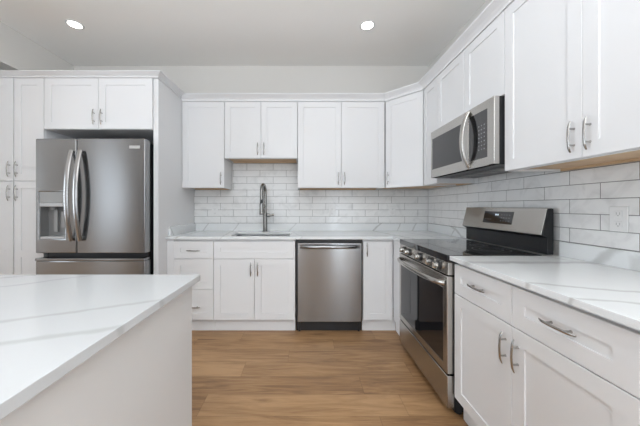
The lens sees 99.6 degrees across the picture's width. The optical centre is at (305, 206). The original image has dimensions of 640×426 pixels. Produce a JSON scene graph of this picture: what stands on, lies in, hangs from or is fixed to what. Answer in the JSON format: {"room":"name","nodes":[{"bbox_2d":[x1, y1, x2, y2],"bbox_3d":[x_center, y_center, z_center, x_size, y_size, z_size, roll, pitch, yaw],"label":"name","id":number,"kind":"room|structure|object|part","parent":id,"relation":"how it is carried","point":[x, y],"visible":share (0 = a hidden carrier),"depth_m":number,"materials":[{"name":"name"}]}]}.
{"room":"kitchen","nodes":[
{"label":"kitchen","id":0,"kind":"room"},
{"bbox_2d":[0,0,485,65],"bbox_3d":[-2.065,-1.717,-0.533,7.249,0.102,7.671,0,0,0],"label":"ceiling","id":1,"kind":"structure","parent":0,"point":[116,32],"depth_m":2.56,"materials":[{"name":"white paint"}]},
{"bbox_2d":[65,19,84,29],"bbox_3d":[-2.111,-1.663,2.471,0.140,0.006,0.140,0,0,0],"label":"recessed light","id":2,"kind":"object","parent":1,"relation":"in","point":[72,23],"visible":1,"depth_m":2.47,"materials":[{"name":"white plastic"}]},
{"bbox_2d":[360,20,374,30],"bbox_3d":[0.569,-1.663,2.484,0.140,0.006,0.140,0,0,0],"label":"recessed light","id":3,"kind":"object","parent":1,"relation":"in","point":[366,25],"visible":1,"depth_m":2.48,"materials":[{"name":"white plastic"}]},
{"bbox_2d":[74,66,427,230],"bbox_3d":[-2.065,-0.232,3.247,7.249,2.868,0.109,0,0,0],"label":"wall","id":4,"kind":"structure","parent":0,"point":[241,204],"depth_m":3.19,"materials":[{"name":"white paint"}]},
{"bbox_2d":[0,21,73,69],"bbox_3d":[-2.807,-1.486,-0.533,0.127,0.361,7.468,0,0,0],"label":"wall","id":5,"kind":"structure","parent":4,"relation":"attached to","point":[17,51],"depth_m":2.63,"materials":[{"name":"white paint"}]},
{"bbox_2d":[44,78,153,143],"bbox_3d":[-1.847,-0.917,2.775,0.964,0.457,0.798,0,0,0],"label":"upper cabinet","id":6,"kind":"object","parent":4,"relation":"attached to","point":[77,108],"visible":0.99,"depth_m":2.41,"materials":[{"name":"white paint"}]},
{"bbox_3d":[-2.088,-0.918,2.415,0.479,0.453,0.019,0,0,0],"label":"door","id":7,"kind":"part","parent":6,"relation":"part of","materials":[{"name":"white paint"}]},
{"bbox_2d":[0,70,184,97],"bbox_3d":[-2.069,-1.166,2.608,1.613,0.040,0.517,0,0,0],"label":"trim","id":8,"kind":"structure","parent":6,"relation":"attached to","point":[155,74],"depth_m":2.38,"materials":[{"name":"white paint"}]},
{"bbox_3d":[-1.605,-0.918,2.415,0.479,0.453,0.019,0,0,0],"label":"door","id":9,"kind":"part","parent":6,"relation":"part of","materials":[{"name":"white paint"}]},
{"bbox_2d":[182,102,231,189],"bbox_3d":[-1.091,-0.658,3.020,0.449,0.920,0.345,0,0,0],"label":"upper cabinet","id":10,"kind":"object","parent":4,"relation":"attached to","point":[205,166],"visible":0.96,"depth_m":2.88,"materials":[{"name":"white paint"}]},
{"bbox_2d":[225,102,297,162],"bbox_3d":[-0.475,-0.815,3.020,0.779,0.604,0.345,0,0,0],"label":"upper cabinet","id":11,"kind":"object","parent":4,"relation":"attached to","point":[255,132],"visible":1,"depth_m":2.88,"materials":[{"name":"white paint"}]},
{"bbox_3d":[-0.670,-0.816,2.886,0.386,0.601,0.019,0,0,0],"label":"door","id":12,"kind":"part","parent":11,"relation":"part of","materials":[{"name":"white paint"}]},
{"bbox_3d":[-0.280,-0.816,2.886,0.386,0.601,0.019,0,0,0],"label":"door","id":13,"kind":"part","parent":11,"relation":"part of","materials":[{"name":"white paint"}]},
{"bbox_2d":[298,102,384,189],"bbox_3d":[0.381,-0.658,3.020,0.926,0.920,0.345,0,0,0],"label":"upper cabinet","id":14,"kind":"object","parent":4,"relation":"attached to","point":[341,145],"visible":1,"depth_m":2.88,"materials":[{"name":"white paint"}]},
{"bbox_3d":[0.149,-0.658,2.886,0.460,0.916,0.019,0,0,0],"label":"door","id":15,"kind":"part","parent":14,"relation":"part of","materials":[{"name":"white paint"}]},
{"bbox_2d":[181,0,513,101],"bbox_3d":[0.398,-1.152,2.274,3.357,0.068,1.527,0,0,43],"label":"trim","id":16,"kind":"structure","parent":14,"relation":"attached to","point":[494,8],"depth_m":2.82,"materials":[{"name":"white paint"}]},
{"bbox_3d":[0.613,-0.658,2.886,0.460,0.916,0.019,0,0,0],"label":"door","id":17,"kind":"part","parent":14,"relation":"part of","materials":[{"name":"white paint"}]},
{"bbox_2d":[382,90,442,188],"bbox_3d":[1.150,-0.658,2.892,0.596,0.920,0.598,0,0,0],"label":"upper cabinet","id":18,"kind":"object","parent":4,"relation":"attached to","point":[404,116],"visible":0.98,"depth_m":2.73,"materials":[{"name":"white paint"}]},
{"bbox_3d":[0.997,-0.658,2.740,0.019,0.916,0.395,0,0,-44],"label":"door","id":19,"kind":"part","parent":18,"relation":"part of","materials":[{"name":"white paint"}]},
{"bbox_2d":[192,317,467,425],"bbox_3d":[-2.065,1.240,-0.533,7.249,0.076,7.671,0,0,0],"label":"floor","id":20,"kind":"structure","parent":0,"point":[295,377],"depth_m":1.83,"materials":[{"name":"brown wood"}]},
{"bbox_2d":[0,78,74,274],"bbox_3d":[-2.601,0.028,2.781,0.538,2.346,0.810,0,0,0],"label":"pantry cabinet","id":21,"kind":"object","parent":20,"relation":"on","point":[21,99],"visible":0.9,"depth_m":2.40,"materials":[{"name":"white paint"}]},
{"bbox_3d":[-2.737,-0.686,2.415,0.263,0.916,0.019,0,0,0],"label":"door","id":22,"kind":"part","parent":21,"relation":"part of","materials":[{"name":"white paint"}]},
{"bbox_3d":[-2.737,0.423,2.415,0.263,1.293,0.019,0,0,0],"label":"door","id":23,"kind":"part","parent":21,"relation":"part of","materials":[{"name":"white paint"}]},
{"bbox_3d":[-2.465,-0.686,2.415,0.263,0.916,0.019,0,0,0],"label":"door","id":24,"kind":"part","parent":21,"relation":"part of","materials":[{"name":"white paint"}]},
{"bbox_3d":[-2.465,0.423,2.415,0.263,1.293,0.019,0,0,0],"label":"door","id":25,"kind":"part","parent":21,"relation":"part of","materials":[{"name":"white paint"}]},
{"bbox_2d":[35,139,153,274],"bbox_3d":[-1.850,0.308,2.676,0.941,1.785,0.870,0,0,0],"label":"refrigerator","id":26,"kind":"object","parent":20,"relation":"on","point":[95,197],"visible":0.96,"depth_m":2.32,"materials":[{"name":"silver metal"}]},
{"bbox_3d":[-2.145,-0.091,2.366,0.350,0.986,0.094,0,0,0],"label":"door","id":27,"kind":"part","parent":26,"relation":"part of","materials":[{"name":"silver metal"}]},
{"bbox_3d":[-1.999,-0.094,2.280,0.043,0.777,0.078,0,0,0],"label":"handle","id":28,"kind":"part","parent":26,"relation":"part of","materials":[{"name":"silver metal"}]},
{"bbox_3d":[-1.923,-0.094,2.280,0.043,0.777,0.078,0,0,0],"label":"handle","id":29,"kind":"part","parent":26,"relation":"part of","materials":[{"name":"silver metal"}]},
{"bbox_3d":[-1.850,0.455,2.355,0.938,0.022,0.090,0,0,0],"label":"handle","id":30,"kind":"part","parent":26,"relation":"part of","materials":[{"name":"silver metal"}]},
{"bbox_3d":[-1.850,0.758,2.366,0.941,0.582,0.094,0,0,0],"label":"drawer","id":31,"kind":"part","parent":26,"relation":"part of","materials":[{"name":"silver metal"}]},
{"bbox_3d":[-1.671,-0.091,2.366,0.583,0.986,0.094,0,0,0],"label":"door","id":32,"kind":"part","parent":26,"relation":"part of","materials":[{"name":"silver metal"}]},
{"bbox_2d":[0,286,191,425],"bbox_3d":[-1.321,0.752,0.564,1.727,0.897,1.046,0,0,0],"label":"kitchen island","id":33,"kind":"object","parent":20,"relation":"on","point":[143,377],"visible":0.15,"depth_m":0.71,"materials":[{"name":"white paint"}]},
{"bbox_2d":[0,275,199,419],"bbox_3d":[-1.333,0.291,0.563,1.803,0.024,1.095,0,0,0],"label":"countertop","id":34,"kind":"structure","parent":33,"relation":"on","point":[50,325],"depth_m":0.68,"materials":[{"name":"white stone"}]},
{"bbox_2d":[154,79,193,274],"bbox_3d":[-1.341,0.028,2.810,0.044,2.346,0.778,0,0,0],"label":"end panel","id":35,"kind":"object","parent":20,"relation":"on","point":[173,204],"visible":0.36,"depth_m":2.56,"materials":[{"name":"white paint"}]},
{"bbox_2d":[167,239,215,329],"bbox_3d":[-1.096,0.757,2.866,0.443,0.888,0.661,0,0,0],"label":"base cabinet","id":36,"kind":"object","parent":20,"relation":"on","point":[184,256],"visible":0.59,"depth_m":2.56,"materials":[{"name":"white paint"}]},
{"bbox_3d":[-1.063,0.644,2.575,0.375,0.287,0.019,0,0,0],"label":"drawer","id":37,"kind":"part","parent":36,"relation":"part of","materials":[{"name":"white paint"}]},
{"bbox_3d":[-1.063,0.415,2.575,0.375,0.164,0.019,0,0,0],"label":"drawer","id":38,"kind":"part","parent":36,"relation":"part of","materials":[{"name":"white paint"}]},
{"bbox_3d":[-1.063,0.935,2.575,0.375,0.287,0.019,0,0,0],"label":"drawer","id":39,"kind":"part","parent":36,"relation":"part of","materials":[{"name":"white paint"}]},
{"bbox_2d":[166,223,474,241],"bbox_3d":[0.070,0.254,2.760,2.774,0.112,0.878,0,0,0],"label":"countertop","id":40,"kind":"structure","parent":36,"relation":"on","point":[394,231],"depth_m":3.09,"materials":[{"name":"white stone"}]},
{"bbox_2d":[236,234,289,235],"bbox_3d":[-0.447,0.412,2.808,0.620,0.203,0.399,0,0,0],"label":"sink","id":41,"kind":"object","parent":40,"relation":"in","point":[239,234],"visible":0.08,"depth_m":2.99,"materials":[{"name":"silver metal"}]},
{"bbox_2d":[259,183,273,231],"bbox_3d":[-0.426,0.013,2.983,0.139,0.545,0.217,0,0,0],"label":"faucet","id":42,"kind":"object","parent":40,"relation":"on","point":[263,207],"visible":1,"depth_m":3.04,"materials":[{"name":"silver metal"}]},
{"bbox_3d":[-0.464,-0.095,2.979,0.036,0.328,0.199,0,0,5],"label":"spout","id":43,"kind":"part","parent":42,"relation":"part of","materials":[{"name":"silver metal"}]},
{"bbox_2d":[214,239,295,329],"bbox_3d":[-0.485,0.757,2.866,0.774,0.888,0.661,0,0,0],"label":"base cabinet","id":44,"kind":"object","parent":20,"relation":"on","point":[255,279],"visible":0.98,"depth_m":2.57,"materials":[{"name":"white paint"}]},
{"bbox_3d":[-0.679,0.789,2.575,0.384,0.578,0.019,0,0,0],"label":"door","id":45,"kind":"part","parent":44,"relation":"part of","materials":[{"name":"white paint"}]},
{"bbox_3d":[-0.291,0.789,2.575,0.384,0.578,0.019,0,0,0],"label":"door","id":46,"kind":"part","parent":44,"relation":"part of","materials":[{"name":"white paint"}]},
{"bbox_3d":[-0.107,0.697,2.891,0.017,0.770,0.612,0,0,0],"label":"panel","id":47,"kind":"part","parent":44,"relation":"part of","materials":[{"name":"white paint"}]},
{"bbox_2d":[296,239,361,330],"bbox_3d":[0.227,0.758,2.827,0.636,0.886,0.633,0,0,0],"label":"dishwasher","id":48,"kind":"object","parent":20,"relation":"on","point":[328,271],"visible":1,"depth_m":2.56,"materials":[{"name":"silver metal"}]},
{"bbox_3d":[0.230,0.381,2.539,0.574,0.032,0.059,0,0,0],"label":"handle","id":49,"kind":"part","parent":48,"relation":"part of","materials":[{"name":"silver metal"}]},
{"bbox_2d":[362,239,400,335],"bbox_3d":[0.997,0.757,2.760,0.896,0.888,0.874,0,0,0],"label":"base cabinet","id":50,"kind":"object","parent":20,"relation":"on","point":[380,265],"visible":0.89,"depth_m":2.57,"materials":[{"name":"white paint"}]},
{"bbox_3d":[0.685,0.706,2.575,0.269,0.744,0.019,0,0,0],"label":"door","id":51,"kind":"part","parent":50,"relation":"part of","materials":[{"name":"white paint"}]},
{"bbox_3d":[1.143,0.758,2.470,0.604,0.886,0.295,0,0,0],"label":"return panel","id":52,"kind":"part","parent":50,"relation":"part of","materials":[{"name":"white paint"}]},
{"bbox_2d":[397,207,553,414],"bbox_3d":[1.074,0.604,1.925,0.676,1.193,0.781,0,0,0],"label":"range","id":53,"kind":"object","parent":20,"relation":"on","point":[427,271],"visible":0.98,"depth_m":1.75,"materials":[{"name":"silver metal"}]},
{"bbox_3d":[0.785,0.356,1.911,0.030,0.041,0.040,0,0,0],"label":"knob","id":54,"kind":"part","parent":53,"relation":"part of","materials":[{"name":"silver metal"}]},
{"bbox_3d":[0.776,0.442,1.925,0.080,0.030,0.746,0,0,0],"label":"handle","id":55,"kind":"part","parent":53,"relation":"part of","materials":[{"name":"silver metal"}]},
{"bbox_3d":[0.826,0.677,1.925,0.041,0.556,0.778,0,0,0],"label":"oven door","id":56,"kind":"part","parent":53,"relation":"part of","materials":[{"name":"silver metal"}]},
{"bbox_3d":[0.826,1.057,1.925,0.040,0.183,0.778,0,0,0],"label":"drawer","id":57,"kind":"part","parent":53,"relation":"part of","materials":[{"name":"silver metal"}]},
{"bbox_3d":[0.827,0.355,1.925,0.038,0.072,0.778,0,0,0],"label":"control panel","id":58,"kind":"part","parent":53,"relation":"part of","materials":[{"name":"silver metal"}]},
{"bbox_3d":[0.785,0.356,1.741,0.030,0.041,0.040,0,0,0],"label":"knob","id":59,"kind":"part","parent":53,"relation":"part of","materials":[{"name":"silver metal"}]},
{"bbox_3d":[0.785,0.356,1.645,0.030,0.041,0.040,0,0,0],"label":"knob","id":60,"kind":"part","parent":53,"relation":"part of","materials":[{"name":"silver metal"}]},
{"bbox_2d":[400,239,541,261],"bbox_3d":[1.076,0.297,1.925,0.536,0.041,0.781,0,0,0],"label":"cooktop","id":61,"kind":"object","parent":53,"relation":"in","point":[439,250],"depth_m":1.78,"materials":[{"name":"black glass"}]},
{"bbox_3d":[1.364,0.077,1.920,0.022,0.084,0.287,0,0,0],"label":"display panel","id":62,"kind":"part","parent":53,"relation":"part of","materials":[{"name":"black glass"}]},
{"bbox_3d":[1.375,0.086,1.928,0.063,0.157,0.772,0,0,0],"label":"backguard panel","id":63,"kind":"part","parent":53,"relation":"part of","materials":[{"name":"silver metal"}]},
{"bbox_2d":[455,263,639,425],"bbox_3d":[1.132,0.757,1.025,0.642,0.888,1.000,0,0,0],"label":"base cabinet","id":64,"kind":"object","parent":20,"relation":"on","point":[524,357],"visible":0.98,"depth_m":0.99,"materials":[{"name":"white paint"}]},
{"bbox_3d":[0.826,0.396,1.313,0.029,0.011,0.134,0,0,0],"label":"handle","id":65,"kind":"part","parent":64,"relation":"part of","materials":[{"name":"silver metal"}]},
{"bbox_3d":[0.850,0.782,1.313,0.019,0.586,0.421,0,0,0],"label":"door","id":66,"kind":"part","parent":64,"relation":"part of","materials":[{"name":"white paint"}]},
{"bbox_3d":[0.850,0.404,1.313,0.019,0.163,0.421,0,0,0],"label":"drawer","id":67,"kind":"part","parent":64,"relation":"part of","materials":[{"name":"white paint"}]},
{"bbox_3d":[0.826,0.592,1.134,0.029,0.134,0.011,0,0,0],"label":"handle","id":68,"kind":"part","parent":64,"relation":"part of","materials":[{"name":"silver metal"}]},
{"bbox_3d":[0.826,0.592,1.068,0.029,0.134,0.011,0,0,0],"label":"handle","id":69,"kind":"part","parent":64,"relation":"part of","materials":[{"name":"silver metal"}]},
{"bbox_2d":[450,242,639,330],"bbox_3d":[1.136,0.251,1.018,0.641,0.105,1.021,0,0,0],"label":"countertop","id":70,"kind":"structure","parent":64,"relation":"on","point":[604,282],"depth_m":1.11,"materials":[{"name":"white stone"}]},
{"bbox_3d":[0.826,0.396,0.889,0.029,0.011,0.134,0,0,0],"label":"handle","id":71,"kind":"part","parent":64,"relation":"part of","materials":[{"name":"silver metal"}]},
{"bbox_3d":[0.850,0.404,0.889,0.019,0.163,0.421,0,0,0],"label":"drawer","id":72,"kind":"part","parent":64,"relation":"part of","materials":[{"name":"white paint"}]},
{"bbox_3d":[0.850,0.782,0.889,0.019,0.586,0.421,0,0,0],"label":"door","id":73,"kind":"part","parent":64,"relation":"part of","materials":[{"name":"white paint"}]},
{"bbox_2d":[428,0,639,255],"bbox_3d":[1.505,-0.232,-0.584,0.109,2.868,7.569,0,0,0],"label":"wall","id":74,"kind":"structure","parent":0,"point":[581,200],"depth_m":1.52,"materials":[{"name":"white tile"}]},
{"bbox_2d":[424,77,473,185],"bbox_3d":[1.290,-0.658,2.452,0.320,0.920,0.268,0,0,0],"label":"upper cabinet","id":75,"kind":"object","parent":74,"relation":"attached to","point":[430,92],"visible":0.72,"depth_m":2.45,"materials":[{"name":"white paint"}]},
{"bbox_3d":[1.140,-0.658,2.452,0.019,0.916,0.266,0,0,0],"label":"door","id":76,"kind":"part","parent":75,"relation":"part of","materials":[{"name":"white paint"}]},
{"bbox_2d":[437,10,504,128],"bbox_3d":[1.290,-0.878,1.925,0.320,0.480,0.781,0,0,0],"label":"upper cabinet","id":77,"kind":"object","parent":74,"relation":"attached to","point":[477,75],"visible":0.5,"depth_m":1.82,"materials":[{"name":"white paint"}]},
{"bbox_3d":[1.140,-0.878,2.121,0.019,0.476,0.388,0,0,0],"label":"door","id":78,"kind":"part","parent":77,"relation":"part of","materials":[{"name":"white paint"}]},
{"bbox_2d":[431,96,508,178],"bbox_3d":[1.234,-0.432,1.926,0.428,0.401,0.776,0,0,0],"label":"microwave","id":79,"kind":"object","parent":77,"relation":"attached to","point":[472,144],"visible":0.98,"depth_m":1.76,"materials":[{"name":"silver metal"}]},
{"bbox_3d":[1.090,-0.438,2.049,0.032,0.389,0.531,0,0,0],"label":"door","id":80,"kind":"part","parent":79,"relation":"part of","materials":[{"name":"silver metal"}]},
{"bbox_3d":[1.050,-0.437,1.780,0.060,0.370,0.040,0,0,0],"label":"handle","id":81,"kind":"part","parent":79,"relation":"part of","materials":[{"name":"silver metal"}]},
{"bbox_3d":[1.087,-0.438,1.687,0.021,0.287,0.178,0,0,0],"label":"touch panel","id":82,"kind":"part","parent":79,"relation":"part of","materials":[{"name":"black glass"}]},
{"bbox_3d":[1.090,-0.438,1.659,0.032,0.389,0.243,0,0,0],"label":"control panel","id":83,"kind":"part","parent":79,"relation":"part of","materials":[{"name":"silver metal"}]},
{"bbox_3d":[1.140,-0.878,1.730,0.019,0.476,0.388,0,0,0],"label":"door","id":84,"kind":"part","parent":77,"relation":"part of","materials":[{"name":"white paint"}]},
{"bbox_2d":[505,0,639,171],"bbox_3d":[1.275,-0.658,1.104,0.349,0.920,0.858,0,0,0],"label":"upper cabinet","id":85,"kind":"object","parent":74,"relation":"attached to","point":[572,67],"visible":1,"depth_m":1.16,"materials":[{"name":"white paint"}]},
{"bbox_3d":[1.140,-0.658,1.319,0.019,0.916,0.428,0,0,0],"label":"door","id":86,"kind":"part","parent":85,"relation":"part of","materials":[{"name":"white paint"}]},
{"bbox_3d":[1.116,-0.292,1.137,0.029,0.134,0.011,0,0,0],"label":"handle","id":87,"kind":"part","parent":85,"relation":"part of","materials":[{"name":"silver metal"}]},
{"bbox_3d":[1.116,-0.292,1.072,0.029,0.134,0.011,0,0,0],"label":"handle","id":88,"kind":"part","parent":85,"relation":"part of","materials":[{"name":"silver metal"}]},
{"bbox_3d":[1.140,-0.658,0.889,0.019,0.916,0.428,0,0,0],"label":"door","id":89,"kind":"part","parent":85,"relation":"part of","materials":[{"name":"white paint"}]},
{"bbox_2d":[610,207,628,232],"bbox_3d":[1.446,0.058,1.247,0.007,0.117,0.074,0,0,0],"label":"electrical outlet","id":90,"kind":"object","parent":74,"relation":"attached to","point":[619,216],"visible":1,"depth_m":1.24,"materials":[{"name":"white plastic"}]},
{"bbox_2d":[614,211,621,216],"bbox_3d":[1.444,0.034,1.247,0.002,0.028,0.033,0,0,0],"label":"socket","id":91,"kind":"object","parent":90,"relation":"attached to","point":[616,213],"depth_m":1.25,"materials":[{"name":"grey plastic"}]},
{"bbox_2d":[614,221,621,227],"bbox_3d":[1.444,0.083,1.247,0.002,0.028,0.033,0,0,0],"label":"socket","id":92,"kind":"object","parent":90,"relation":"attached to","point":[617,224],"depth_m":1.25,"materials":[{"name":"grey plastic"}]}
]}

